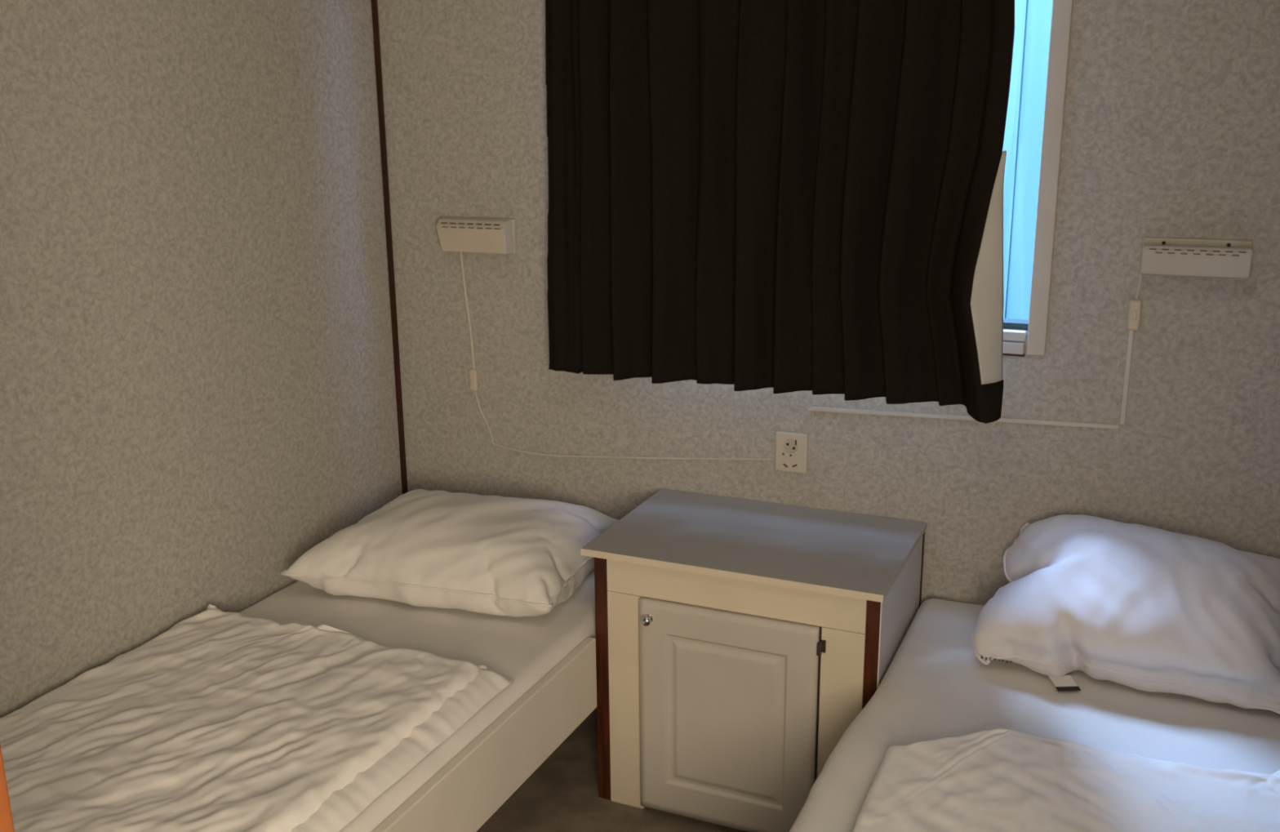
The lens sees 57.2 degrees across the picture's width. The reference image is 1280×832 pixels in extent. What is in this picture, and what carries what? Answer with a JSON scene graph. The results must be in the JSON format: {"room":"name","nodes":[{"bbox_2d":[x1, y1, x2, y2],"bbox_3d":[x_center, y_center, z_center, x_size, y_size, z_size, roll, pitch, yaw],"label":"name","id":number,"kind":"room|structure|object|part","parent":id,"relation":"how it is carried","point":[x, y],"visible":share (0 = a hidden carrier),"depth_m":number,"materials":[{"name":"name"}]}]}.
{"room":"bedroom","nodes":[
{"label":"bedroom","id":0,"kind":"room"},
{"bbox_2d":[0,0,402,717],"bbox_3d":[-1.132,-0.186,2.106,0.090,2.320,2.170,6,16,23],"label":"wall","id":1,"kind":"structure","parent":0,"point":[197,389],"depth_m":2.40,"materials":[{"name":"paint"}]},
{"bbox_2d":[476,707,746,831],"bbox_3d":[-0.250,1.252,1.273,2.630,0.060,3.780,6,16,23],"label":"floor","id":2,"kind":"structure","parent":0,"point":[562,794],"depth_m":2.62,"materials":[{"name":"carpet"}]},
{"bbox_2d":[372,636,596,831],"bbox_3d":[-0.686,0.770,2.222,0.790,0.404,2.010,6,16,23],"label":"bed","id":3,"kind":"object","parent":2,"relation":"on","point":[465,793],"visible":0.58,"depth_m":2.20,"materials":[{"name":"laminate"}]},
{"bbox_2d":[239,568,596,831],"bbox_3d":[-0.692,0.612,2.197,0.769,0.140,1.994,6,16,23],"label":"mattress","id":4,"kind":"object","parent":3,"relation":"on","point":[524,650],"visible":0.14,"depth_m":2.49,"materials":[{"name":"white fabric"}]},
{"bbox_2d":[0,604,515,831],"bbox_3d":[-0.831,0.594,1.880,0.754,0.052,1.225,6,16,23],"label":"duvet","id":5,"kind":"object","parent":4,"relation":"on","point":[220,721],"visible":0.99,"depth_m":2.03,"materials":[{"name":"white fabric"}]},
{"bbox_2d":[280,488,618,617],"bbox_3d":[-0.414,0.291,2.792,0.666,0.171,0.543,4,15,17],"label":"pillow","id":6,"kind":"object","parent":4,"relation":"on","point":[496,555],"visible":0.96,"depth_m":2.63,"materials":[{"name":"white fabric"}]},
{"bbox_2d":[580,488,927,831],"bbox_3d":[0.256,0.554,2.624,0.646,0.601,0.472,6,16,23],"label":"nightstand","id":7,"kind":"object","parent":2,"relation":"on","point":[739,642],"visible":0.97,"depth_m":2.45,"materials":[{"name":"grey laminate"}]},
{"bbox_3d":[0.004,0.530,2.758,0.030,0.586,0.424,6,16,23],"label":"panel","id":8,"kind":"part","parent":7,"relation":"part of","materials":[{"name":"brown wood"}]},
{"bbox_3d":[0.014,0.427,2.449,0.023,0.023,0.025,6,16,23],"label":"knob","id":9,"kind":"part","parent":7,"relation":"part of","materials":[{"name":"silver metal"}]},
{"bbox_3d":[0.179,0.637,2.452,0.386,0.488,0.016,6,16,23],"label":"door","id":10,"kind":"part","parent":7,"relation":"part of","materials":[{"name":"beige wood"}]},
{"bbox_3d":[0.188,0.360,2.396,0.557,0.078,0.018,6,16,23],"label":"rail","id":11,"kind":"part","parent":7,"relation":"part of","materials":[{"name":"beige laminate"}]},
{"bbox_3d":[0.357,0.494,2.821,0.559,0.556,0.010,6,16,23],"label":"panel","id":12,"kind":"part","parent":7,"relation":"part of","materials":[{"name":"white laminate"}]},
{"bbox_3d":[0.277,0.803,2.709,0.559,0.016,0.396,6,16,23],"label":"panel","id":13,"kind":"part","parent":7,"relation":"part of","materials":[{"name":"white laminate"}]},
{"bbox_3d":[0.540,0.585,2.527,0.028,0.586,0.424,6,16,23],"label":"panel","id":14,"kind":"part","parent":7,"relation":"part of","materials":[{"name":"brown wood"}]},
{"bbox_3d":[0.613,0.958,1.677,0.826,0.290,2.010,6,16,23],"label":"bed","id":15,"kind":"object","parent":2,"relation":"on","visible":0,"materials":[{"name":"white cotton fabric"}]},
{"bbox_2d":[789,598,1279,831],"bbox_3d":[0.607,0.739,1.637,0.857,0.152,1.998,6,16,23],"label":"mattress","id":16,"kind":"object","parent":15,"relation":"on","point":[935,686],"visible":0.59,"depth_m":2.10,"materials":[{"name":"white fabric"}]},
{"bbox_2d":[852,728,1279,831],"bbox_3d":[0.535,0.700,1.377,0.719,0.041,1.361,6,16,23],"label":"duvet","id":17,"kind":"object","parent":16,"relation":"on","point":[998,780],"visible":1,"depth_m":1.82,"materials":[{"name":"white fabric"}]},
{"bbox_2d":[971,514,1279,714],"bbox_3d":[0.992,0.362,2.278,0.637,0.245,0.400,6,16,23],"label":"pillow","id":18,"kind":"object","parent":16,"relation":"on","point":[1139,606],"visible":1,"depth_m":2.19,"materials":[{"name":"white fabric"}]},
{"bbox_2d":[377,0,1279,604],"bbox_3d":[0.400,-0.340,2.642,2.440,2.320,0.090,6,16,23],"label":"wall","id":19,"kind":"structure","parent":0,"point":[1171,125],"depth_m":2.57,"materials":[{"name":"paint"}]},
{"bbox_2d":[370,0,408,493],"bbox_3d":[-0.649,-0.434,3.040,0.011,2.320,0.011,6,16,23],"label":"trim","id":20,"kind":"structure","parent":19,"relation":"attached to","point":[374,2],"depth_m":3.03,"materials":[{"name":"brown wood"}]},
{"bbox_2d":[435,216,774,460],"bbox_3d":[-0.099,-0.166,2.833,0.886,0.597,0.058,6,16,23],"label":"wall lamp","id":21,"kind":"object","parent":19,"relation":"attached to","point":[455,234],"visible":1,"depth_m":2.88,"materials":[{"name":"beige plastic"}]},
{"bbox_3d":[-0.439,-0.265,2.990,0.030,0.305,0.009,4,15,18],"label":"cord","id":22,"kind":"part","parent":21,"relation":"part of","materials":[{"name":"white plastic"}]},
{"bbox_2d":[468,368,478,391],"bbox_3d":[-0.429,-0.093,3.028,0.022,0.058,0.014,6,16,23],"label":"switch","id":23,"kind":"object","parent":21,"relation":"attached to","point":[473,381],"depth_m":3.02,"materials":[{"name":"white plastic"}]},
{"bbox_3d":[-0.410,-0.444,2.895,0.197,0.084,0.042,6,16,23],"label":"lamp shade","id":24,"kind":"part","parent":21,"relation":"part of","materials":[{"name":"white plastic"}]},
{"bbox_3d":[-0.401,-0.450,2.921,0.210,0.087,0.014,6,16,23],"label":"plate","id":25,"kind":"part","parent":21,"relation":"part of","materials":[{"name":"beige plastic"}]},
{"bbox_3d":[-0.405,0.003,3.047,0.054,0.140,0.005,6,16,24],"label":"cord","id":26,"kind":"part","parent":21,"relation":"part of","materials":[{"name":"plastic"}]},
{"bbox_3d":[-0.131,0.094,2.944,0.549,0.037,0.007,6,16,23],"label":"cord","id":27,"kind":"part","parent":21,"relation":"part of","materials":[{"name":"plastic"}]},
{"bbox_3d":[0.220,0.103,2.788,0.218,0.026,0.003,6,16,23],"label":"cord","id":28,"kind":"part","parent":21,"relation":"part of","materials":[{"name":"plastic"}]},
{"bbox_2d":[774,430,808,473],"bbox_3d":[0.350,0.084,2.716,0.076,0.095,0.016,6,16,23],"label":"wall socket","id":29,"kind":"object","parent":19,"relation":"attached to","point":[791,447],"visible":1,"depth_m":2.71,"materials":[{"name":"white plastic"}]},
{"bbox_2d":[807,406,1119,429],"bbox_3d":[0.685,0.003,2.547,0.659,0.032,0.006,6,16,23],"label":"duct","id":30,"kind":"object","parent":19,"relation":"attached to","point":[809,408],"visible":1,"depth_m":2.54,"materials":[{"name":"plastic"}]},
{"bbox_2d":[1002,0,1073,356],"bbox_3d":[0.371,-0.674,2.546,1.049,1.025,0.086,6,16,23],"label":"window","id":31,"kind":"structure","parent":19,"relation":"in","point":[1035,328],"depth_m":2.36,"materials":[{"name":"white paint"}]},
{"bbox_3d":[0.369,-0.203,2.660,0.970,0.046,0.066,6,16,23],"label":"sill","id":32,"kind":"part","parent":31,"relation":"part of","materials":[{"name":"white plastic"}]},
{"bbox_3d":[0.379,-0.683,2.560,0.978,0.934,0.050,6,16,23],"label":"sash","id":33,"kind":"part","parent":31,"relation":"part of","materials":[{"name":"white plastic"}]},
{"bbox_3d":[0.357,-0.669,2.517,1.049,1.020,0.012,6,16,23],"label":"frame","id":34,"kind":"part","parent":31,"relation":"part of","materials":[{"name":"white paint"}]},
{"bbox_2d":[1120,329,1133,424],"bbox_3d":[0.990,-0.078,2.385,0.009,0.196,0.007,6,16,23],"label":"duct","id":35,"kind":"object","parent":19,"relation":"attached to","point":[1131,332],"visible":1,"depth_m":2.38,"materials":[{"name":"plastic"}]},
{"bbox_2d":[1126,236,1252,330],"bbox_3d":[1.061,-0.247,2.271,0.206,0.186,0.074,6,16,23],"label":"wall lamp","id":36,"kind":"object","parent":19,"relation":"attached to","point":[1160,256],"visible":1,"depth_m":2.24,"materials":[{"name":"beige plastic"}]},
{"bbox_2d":[1126,299,1142,330],"bbox_3d":[0.990,-0.202,2.348,0.024,0.062,0.015,6,16,23],"label":"switch","id":37,"kind":"object","parent":36,"relation":"attached to","point":[1134,311],"depth_m":2.34,"materials":[{"name":"white plastic"}]},
{"bbox_3d":[0.993,-0.256,2.335,0.009,0.058,0.006,6,16,23],"label":"cord","id":38,"kind":"part","parent":36,"relation":"part of","materials":[{"name":"plastic"}]},
{"bbox_3d":[1.078,-0.307,2.281,0.193,0.074,0.014,6,16,23],"label":"plate","id":39,"kind":"part","parent":36,"relation":"part of","materials":[{"name":"beige plastic"}]},
{"bbox_3d":[1.065,-0.296,2.249,0.187,0.060,0.058,6,16,23],"label":"lamp shade","id":40,"kind":"part","parent":36,"relation":"part of","materials":[{"name":"white plastic"}]},
{"bbox_3d":[0.273,-1.222,2.367,1.160,0.022,0.086,6,16,23],"label":"rail","id":41,"kind":"object","parent":19,"relation":"attached to","visible":0},
{"bbox_2d":[545,0,1014,423],"bbox_3d":[0.260,-0.624,2.473,1.064,1.167,0.147,7,17,28],"label":"curtain","id":42,"kind":"object","parent":41,"relation":"hanging from","point":[784,196],"visible":1,"depth_m":2.49,"materials":[{"name":"black fabric"}]},
{"bbox_3d":[-0.475,0.165,0.733,2.440,2.320,0.110,6,16,23],"label":"wall","id":43,"kind":"structure","parent":0,"visible":0},
{"bbox_2d":[0,744,14,831],"bbox_3d":[-0.082,0.336,0.597,0.882,2.050,0.130,6,16,23],"label":"door","id":44,"kind":"structure","parent":43,"relation":"in","point":[6,824],"depth_m":0.81,"materials":[{"name":"orange wood"}]},
{"label":"outside","id":45,"kind":"structure","parent":0,"visible":0},
{"bbox_3d":[0.874,0.308,4.859,7.500,0.060,3.910,6,16,23],"label":"ground","id":46,"kind":"structure","parent":45,"visible":0},
{"bbox_2d":[1002,0,1052,319],"bbox_3d":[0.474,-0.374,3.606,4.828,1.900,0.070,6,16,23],"label":"window pane","id":47,"kind":"object","parent":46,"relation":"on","point":[1023,136],"visible":0.02,"depth_m":3.22,"materials":[{"name":"glass"}]}
]}

